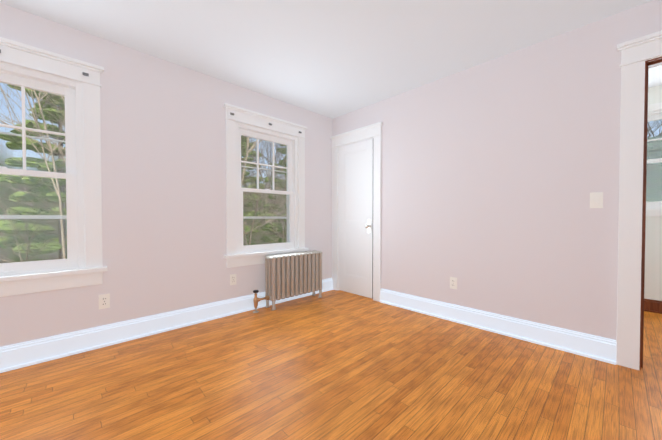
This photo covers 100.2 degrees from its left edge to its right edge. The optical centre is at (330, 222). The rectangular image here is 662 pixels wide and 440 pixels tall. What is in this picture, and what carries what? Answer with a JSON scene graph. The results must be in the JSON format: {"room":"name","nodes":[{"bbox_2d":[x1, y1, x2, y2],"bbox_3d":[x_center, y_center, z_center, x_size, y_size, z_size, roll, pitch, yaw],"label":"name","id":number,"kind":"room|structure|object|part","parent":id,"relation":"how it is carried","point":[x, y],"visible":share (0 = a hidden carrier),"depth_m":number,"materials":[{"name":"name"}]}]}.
{"room":"empty bedroom","nodes":[
{"label":"empty bedroom","id":0,"kind":"room"},
{"bbox_2d":[0,3,332,346],"bbox_3d":[-1.701,-0.243,2.502,4.850,2.460,0.240,-1,1,-44],"label":"wall","id":1,"kind":"structure","parent":0,"point":[163,157],"depth_m":2.48,"materials":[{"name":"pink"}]},
{"bbox_2d":[0,37,107,296],"bbox_3d":[-2.280,-0.364,1.919,1.098,1.711,0.332,-1,1,-44],"label":"window","id":2,"kind":"structure","parent":1,"relation":"in","point":[31,216],"depth_m":2.09,"materials":[{"name":"white wood"}]},
{"bbox_3d":[-2.248,-0.345,1.886,0.698,1.324,0.047,-1,1,-44],"label":"window glass","id":3,"kind":"part","parent":2,"relation":"part of","materials":[{"name":"clear glass"}]},
{"bbox_3d":[-2.245,-0.335,1.883,0.758,1.384,0.090,-1,1,-44],"label":"window sash","id":4,"kind":"part","parent":2,"relation":"part of","materials":[{"name":"white wood"}]},
{"bbox_2d":[98,293,109,308],"bbox_3d":[-1.823,0.631,2.225,0.070,0.115,0.010,-1,1,-44],"label":"electrical outlet","id":5,"kind":"object","parent":1,"relation":"attached to","point":[104,301],"visible":1,"depth_m":2.22,"materials":[{"name":"white plastic"}]},
{"bbox_2d":[0,278,332,372],"bbox_3d":[-1.604,0.905,2.427,4.560,0.165,0.030,-1,1,-44],"label":"baseboard","id":6,"kind":"structure","parent":1,"relation":"attached to","point":[24,354],"depth_m":2.29,"materials":[{"name":"white wood"}]},
{"bbox_2d":[230,274,235,284],"bbox_3d":[-1.050,0.609,2.972,0.070,0.115,0.010,-1,1,-44],"label":"electrical outlet","id":7,"kind":"object","parent":1,"relation":"attached to","point":[232,279],"visible":1,"depth_m":2.97,"materials":[{"name":"white plastic"}]},
{"bbox_2d":[223,103,308,267],"bbox_3d":[-0.802,-0.388,3.346,1.098,1.711,0.332,-1,1,-44],"label":"window","id":8,"kind":"structure","parent":1,"relation":"in","point":[271,217],"depth_m":3.23,"materials":[{"name":"white wood"}]},
{"bbox_3d":[-0.770,-0.369,3.313,0.698,1.324,0.047,-1,1,-44],"label":"window glass","id":9,"kind":"part","parent":8,"relation":"part of","materials":[{"name":"clear glass"}]},
{"bbox_3d":[-0.766,-0.359,3.310,0.758,1.384,0.090,-1,1,-44],"label":"window sash","id":10,"kind":"part","parent":8,"relation":"part of","materials":[{"name":"white wood"}]},
{"bbox_2d":[0,290,661,439],"bbox_3d":[0.577,1.062,1.561,6.790,0.120,4.790,-1,1,-44],"label":"floor","id":11,"kind":"structure","parent":0,"point":[336,365],"depth_m":1.70,"materials":[{"name":"brown wood"}]},
{"bbox_2d":[253,250,321,312],"bbox_3d":[-0.501,0.672,3.337,0.958,0.601,0.181,-1,1,-44],"label":"radiator","id":12,"kind":"object","parent":11,"relation":"on","point":[287,275],"visible":1,"depth_m":3.27,"materials":[{"name":"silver metal"}]},
{"bbox_2d":[0,0,661,118],"bbox_3d":[0.577,-1.517,1.518,6.790,0.120,4.790,-1,1,-44],"label":"ceiling","id":13,"kind":"structure","parent":0,"point":[332,59],"depth_m":2.17,"materials":[{"name":"white paint"}]},
{"bbox_2d":[333,0,661,339],"bbox_3d":[1.656,-0.242,2.415,0.140,2.460,4.550,-1,1,-44],"label":"wall","id":14,"kind":"structure","parent":0,"point":[496,172],"depth_m":2.38,"materials":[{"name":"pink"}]},
{"bbox_2d":[338,139,372,298],"bbox_3d":[0.310,-0.055,3.695,0.101,2.026,0.626,-1,1,-44],"label":"closet door","id":15,"kind":"structure","parent":14,"relation":"in","point":[355,166],"depth_m":3.70,"materials":[{"name":"white wood"}]},
{"bbox_3d":[0.465,0.042,3.511,0.066,0.170,0.054,-1,1,-44],"label":"knob","id":16,"kind":"part","parent":15,"relation":"part of","materials":[{"name":"silver metal"}]},
{"bbox_2d":[330,122,382,301],"bbox_3d":[0.362,-0.129,3.723,0.188,2.191,0.873,-1,1,-44],"label":"door frame","id":17,"kind":"structure","parent":14,"relation":"attached to","point":[371,131],"depth_m":3.48,"materials":[{"name":"white wood"}]},
{"bbox_2d":[450,277,456,288],"bbox_3d":[1.224,0.602,2.769,0.010,0.115,0.070,-1,1,-44],"label":"electrical outlet","id":18,"kind":"object","parent":14,"relation":"attached to","point":[453,282],"visible":1,"depth_m":2.77,"materials":[{"name":"white plastic"}]},
{"bbox_2d":[380,289,615,364],"bbox_3d":[1.307,0.901,2.673,0.030,0.165,2.018,-1,1,-44],"label":"baseboard","id":19,"kind":"structure","parent":14,"relation":"attached to","point":[582,344],"depth_m":2.39,"materials":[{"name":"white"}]},
{"bbox_2d":[590,192,602,207],"bbox_3d":[1.936,-0.165,2.018,0.010,0.115,0.070,-1,1,-44],"label":"light switch","id":20,"kind":"object","parent":14,"relation":"attached to","point":[596,199],"visible":1,"depth_m":2.01,"materials":[{"name":"white plastic"}]},
{"bbox_2d":[616,30,661,369],"bbox_3d":[2.362,-0.113,1.666,0.208,2.226,0.916,-1,1,-44],"label":"door frame","id":21,"kind":"structure","parent":14,"relation":"attached to","point":[641,56],"depth_m":1.88,"materials":[{"name":"white wood"}]},
{"bbox_2d":[644,85,661,300],"bbox_3d":[3.433,-0.257,3.296,0.240,2.460,3.350,-1,1,-44],"label":"wall","id":22,"kind":"structure","parent":0,"point":[653,264],"depth_m":3.03,"materials":[{"name":"white paint"}]},
{"bbox_2d":[644,299,661,313],"bbox_3d":[3.707,0.914,2.837,0.030,0.135,1.980,-1,1,-44],"label":"baseboard","id":23,"kind":"structure","parent":22,"relation":"attached to","point":[653,306],"depth_m":3.01,"materials":[{"name":"brown wood"}]},
{"bbox_2d":[646,102,661,215],"bbox_3d":[3.758,-0.681,2.956,0.294,1.222,0.902,-1,1,-44],"label":"window","id":24,"kind":"structure","parent":22,"relation":"in","point":[654,109],"depth_m":3.03,"materials":[{"name":"white painted wood"}]},
{"bbox_3d":[3.708,-0.672,2.908,0.090,1.044,0.708,-1,1,-44],"label":"hall window sash","id":25,"kind":"part","parent":24,"relation":"part of","materials":[{"name":"white wood"}]},
{"label":"outside","id":26,"kind":"structure","parent":0,"visible":0},
{"bbox_3d":[-3.589,3.845,16.944,40.000,0.200,22.460,-1,1,-44],"label":"ground","id":27,"kind":"structure","parent":26,"visible":0},
{"bbox_2d":[0,86,65,262],"bbox_3d":[-8.308,-2.128,10.017,7.412,11.984,8.820,-1,1,-44],"label":"tree","id":28,"kind":"object","parent":27,"relation":"on","point":[32,203],"depth_m":9.34,"materials":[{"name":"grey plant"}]},
{"bbox_2d":[0,83,65,255],"bbox_3d":[-8.999,-1.634,10.926,6.850,10.968,6.869,-1,1,-44],"label":"tree","id":29,"kind":"object","parent":27,"relation":"on","point":[36,134],"depth_m":8.96,"materials":[{"name":"grey plant"}]},
{"bbox_2d":[0,88,65,212],"bbox_3d":[-10.944,-3.696,11.050,10.535,15.080,9.589,-1,1,-44],"label":"tree","id":30,"kind":"object","parent":27,"relation":"on","point":[21,186],"depth_m":9.24,"materials":[{"name":"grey plant"}]},
{"bbox_2d":[0,111,65,198],"bbox_3d":[-7.333,-3.677,11.295,11.714,15.037,12.149,-1,1,-44],"label":"tree","id":31,"kind":"object","parent":27,"relation":"on","point":[35,159],"depth_m":9.61,"materials":[{"name":"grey plant"}]},
{"bbox_2d":[0,92,66,244],"bbox_3d":[-7.511,-2.497,7.861,8.791,12.796,9.272,-1,1,-44],"label":"tree","id":32,"kind":"object","parent":27,"relation":"on","point":[48,130],"depth_m":7.00,"materials":[{"name":"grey plant"}]},
{"bbox_2d":[1,161,65,207],"bbox_3d":[-8.455,-3.481,12.865,9.401,14.590,7.969,-1,1,-44],"label":"tree","id":33,"kind":"object","parent":27,"relation":"on","point":[40,191],"depth_m":8.84,"materials":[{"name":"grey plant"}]},
{"bbox_2d":[0,83,66,261],"bbox_3d":[-8.782,-2.967,8.314,8.235,13.713,7.810,-1,1,-44],"label":"tree","id":34,"kind":"object","parent":27,"relation":"on","point":[54,167],"depth_m":8.24,"materials":[{"name":"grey plant"}]},
{"bbox_2d":[0,96,66,227],"bbox_3d":[-10.222,-3.973,11.604,10.446,15.621,8.669,-1,1,-44],"label":"tree","id":35,"kind":"object","parent":27,"relation":"on","point":[32,201],"depth_m":11.02,"materials":[{"name":"grey plant"}]},
{"bbox_2d":[0,175,66,261],"bbox_3d":[-9.030,0.988,7.910,3.588,5.818,3.766,-1,1,-44],"label":"tree","id":36,"kind":"object","parent":27,"relation":"on","point":[30,240],"depth_m":8.12,"materials":[{"name":"green plant"}]},
{"bbox_2d":[0,85,66,258],"bbox_3d":[-11.312,-1.893,11.807,4.771,11.452,4.848,-1,1,-44],"label":"tree","id":37,"kind":"object","parent":27,"relation":"on","point":[13,143],"depth_m":10.76,"materials":[{"name":"green plant"}]},
{"bbox_2d":[28,150,65,225],"bbox_3d":[-4.875,0.660,6.878,4.245,6.509,4.640,-1,1,-44],"label":"tree","id":38,"kind":"object","parent":27,"relation":"on","point":[53,188],"depth_m":6.06,"materials":[{"name":"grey plant"}]},
{"bbox_2d":[8,84,249,185],"bbox_3d":[-5.709,-4.551,8.829,9.068,16.868,11.070,-1,1,-44],"label":"tree","id":39,"kind":"object","parent":27,"relation":"on","point":[59,112],"depth_m":9.23,"materials":[{"name":"grey plant"}]},
{"bbox_2d":[13,139,266,222],"bbox_3d":[-5.013,-2.117,10.051,9.461,11.958,8.451,-1,1,-44],"label":"tree","id":40,"kind":"object","parent":27,"relation":"on","point":[243,170],"depth_m":9.16,"materials":[{"name":"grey plant"}]},
{"bbox_2d":[7,141,279,201],"bbox_3d":[-6.508,-3.546,11.243,9.279,14.780,11.312,-1,1,-44],"label":"tree","id":41,"kind":"object","parent":27,"relation":"on","point":[241,175],"depth_m":9.62,"materials":[{"name":"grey plant"}]},
{"bbox_2d":[20,112,286,245],"bbox_3d":[-3.645,-3.800,8.459,10.511,15.377,10.520,-1,1,-44],"label":"tree","id":42,"kind":"object","parent":27,"relation":"on","point":[243,172],"depth_m":9.50,"materials":[{"name":"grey plant"}]},
{"bbox_2d":[241,137,267,239],"bbox_3d":[-5.745,-1.303,16.947,6.506,10.103,7.162,-1,1,-44],"label":"tree","id":43,"kind":"object","parent":27,"relation":"on","point":[252,208],"depth_m":16.21,"materials":[{"name":"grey plant"}]},
{"bbox_2d":[241,136,269,233],"bbox_3d":[-6.024,-2.982,17.064,5.836,13.452,6.056,-1,1,-44],"label":"tree","id":44,"kind":"object","parent":27,"relation":"on","point":[250,202],"depth_m":17.55,"materials":[{"name":"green plant"}]},
{"bbox_2d":[241,136,271,240],"bbox_3d":[-5.486,-0.959,12.674,5.774,9.555,7.950,-1,1,-44],"label":"tree","id":45,"kind":"object","parent":27,"relation":"on","point":[248,165],"depth_m":11.79,"materials":[{"name":"grey plant"}]},
{"bbox_2d":[241,137,285,244],"bbox_3d":[-2.355,-0.438,8.910,5.684,8.643,6.172,-1,1,-44],"label":"tree","id":46,"kind":"object","parent":27,"relation":"on","point":[257,202],"depth_m":9.24,"materials":[{"name":"grey plant"}]},
{"bbox_2d":[242,137,285,235],"bbox_3d":[-4.351,-3.337,18.510,11.008,14.118,9.359,-1,1,-44],"label":"tree","id":47,"kind":"object","parent":27,"relation":"on","point":[262,170],"depth_m":17.73,"materials":[{"name":"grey plant"}]},
{"bbox_2d":[243,175,284,243],"bbox_3d":[-2.764,-0.048,15.921,4.158,7.637,4.599,-1,1,-44],"label":"tree","id":48,"kind":"object","parent":27,"relation":"on","point":[273,210],"depth_m":15.76,"materials":[{"name":"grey plant"}]},
{"bbox_2d":[244,144,284,214],"bbox_3d":[-0.473,-2.608,14.271,9.660,12.798,9.676,-1,1,-44],"label":"tree","id":49,"kind":"object","parent":27,"relation":"on","point":[267,185],"depth_m":14.23,"materials":[{"name":"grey plant"}]},
{"bbox_2d":[245,140,284,236],"bbox_3d":[-3.658,-3.357,18.621,8.040,14.151,11.164,-1,1,-44],"label":"tree","id":50,"kind":"object","parent":27,"relation":"on","point":[265,168],"depth_m":18.92,"materials":[{"name":"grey plant"}]},
{"bbox_2d":[243,139,286,244],"bbox_3d":[-2.225,0.045,10.517,3.348,7.618,4.789,-1,1,-44],"label":"tree","id":51,"kind":"object","parent":27,"relation":"on","point":[283,224],"depth_m":10.70,"materials":[{"name":"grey plant"}]},
{"bbox_2d":[246,165,286,243],"bbox_3d":[-2.959,-0.209,14.270,4.796,8.005,5.548,-1,1,-44],"label":"tree","id":52,"kind":"object","parent":27,"relation":"on","point":[278,207],"depth_m":13.49,"materials":[{"name":"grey plant"}]},
{"bbox_2d":[250,146,286,222],"bbox_3d":[-0.912,-3.917,15.976,9.310,15.358,10.093,-1,1,-44],"label":"tree","id":53,"kind":"object","parent":27,"relation":"on","point":[273,196],"depth_m":13.98,"materials":[{"name":"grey plant"}]},
{"bbox_2d":[257,145,286,243],"bbox_3d":[-1.886,-1.709,15.719,4.496,10.952,4.815,-1,1,-44],"label":"tree","id":54,"kind":"object","parent":27,"relation":"on","point":[278,228],"depth_m":15.43,"materials":[{"name":"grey plant"}]},
{"bbox_2d":[259,196,286,237],"bbox_3d":[-0.537,0.624,11.424,4.438,6.438,3.668,-1,1,-44],"label":"tree","id":55,"kind":"object","parent":27,"relation":"on","point":[282,220],"depth_m":11.04,"materials":[{"name":"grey plant"}]},
{"bbox_2d":[262,143,285,237],"bbox_3d":[-2.550,-2.256,19.885,6.060,11.908,6.478,-1,1,-44],"label":"tree","id":56,"kind":"object","parent":27,"relation":"on","point":[280,177],"depth_m":19.35,"materials":[{"name":"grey plant"}]},
{"bbox_2d":[647,120,661,137],"bbox_3d":[12.039,-3.379,12.122,9.761,14.420,8.178,-1,1,-44],"label":"tree","id":57,"kind":"object","parent":27,"relation":"on","point":[654,129],"depth_m":11.19,"materials":[{"name":"grey plant"}]},
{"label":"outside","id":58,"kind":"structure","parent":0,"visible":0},
{"bbox_2d":[0,83,285,262],"bbox_3d":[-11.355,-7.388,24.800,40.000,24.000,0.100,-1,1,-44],"label":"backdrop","id":59,"kind":"structure","parent":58,"point":[14,154],"depth_m":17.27,"materials":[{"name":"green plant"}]},
{"bbox_2d":[646,136,661,201],"bbox_3d":[6.993,-0.621,4.469,4.800,2.950,15.000,-1,1,-44],"label":"roof shingles","id":60,"kind":"object","parent":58,"point":[651,190],"depth_m":5.56,"materials":[{"name":"grey"}]},
{"bbox_2d":[647,120,661,136],"bbox_3d":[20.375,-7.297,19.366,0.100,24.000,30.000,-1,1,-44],"label":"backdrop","id":61,"kind":"structure","parent":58,"point":[656,132],"depth_m":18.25,"materials":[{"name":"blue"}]}
]}

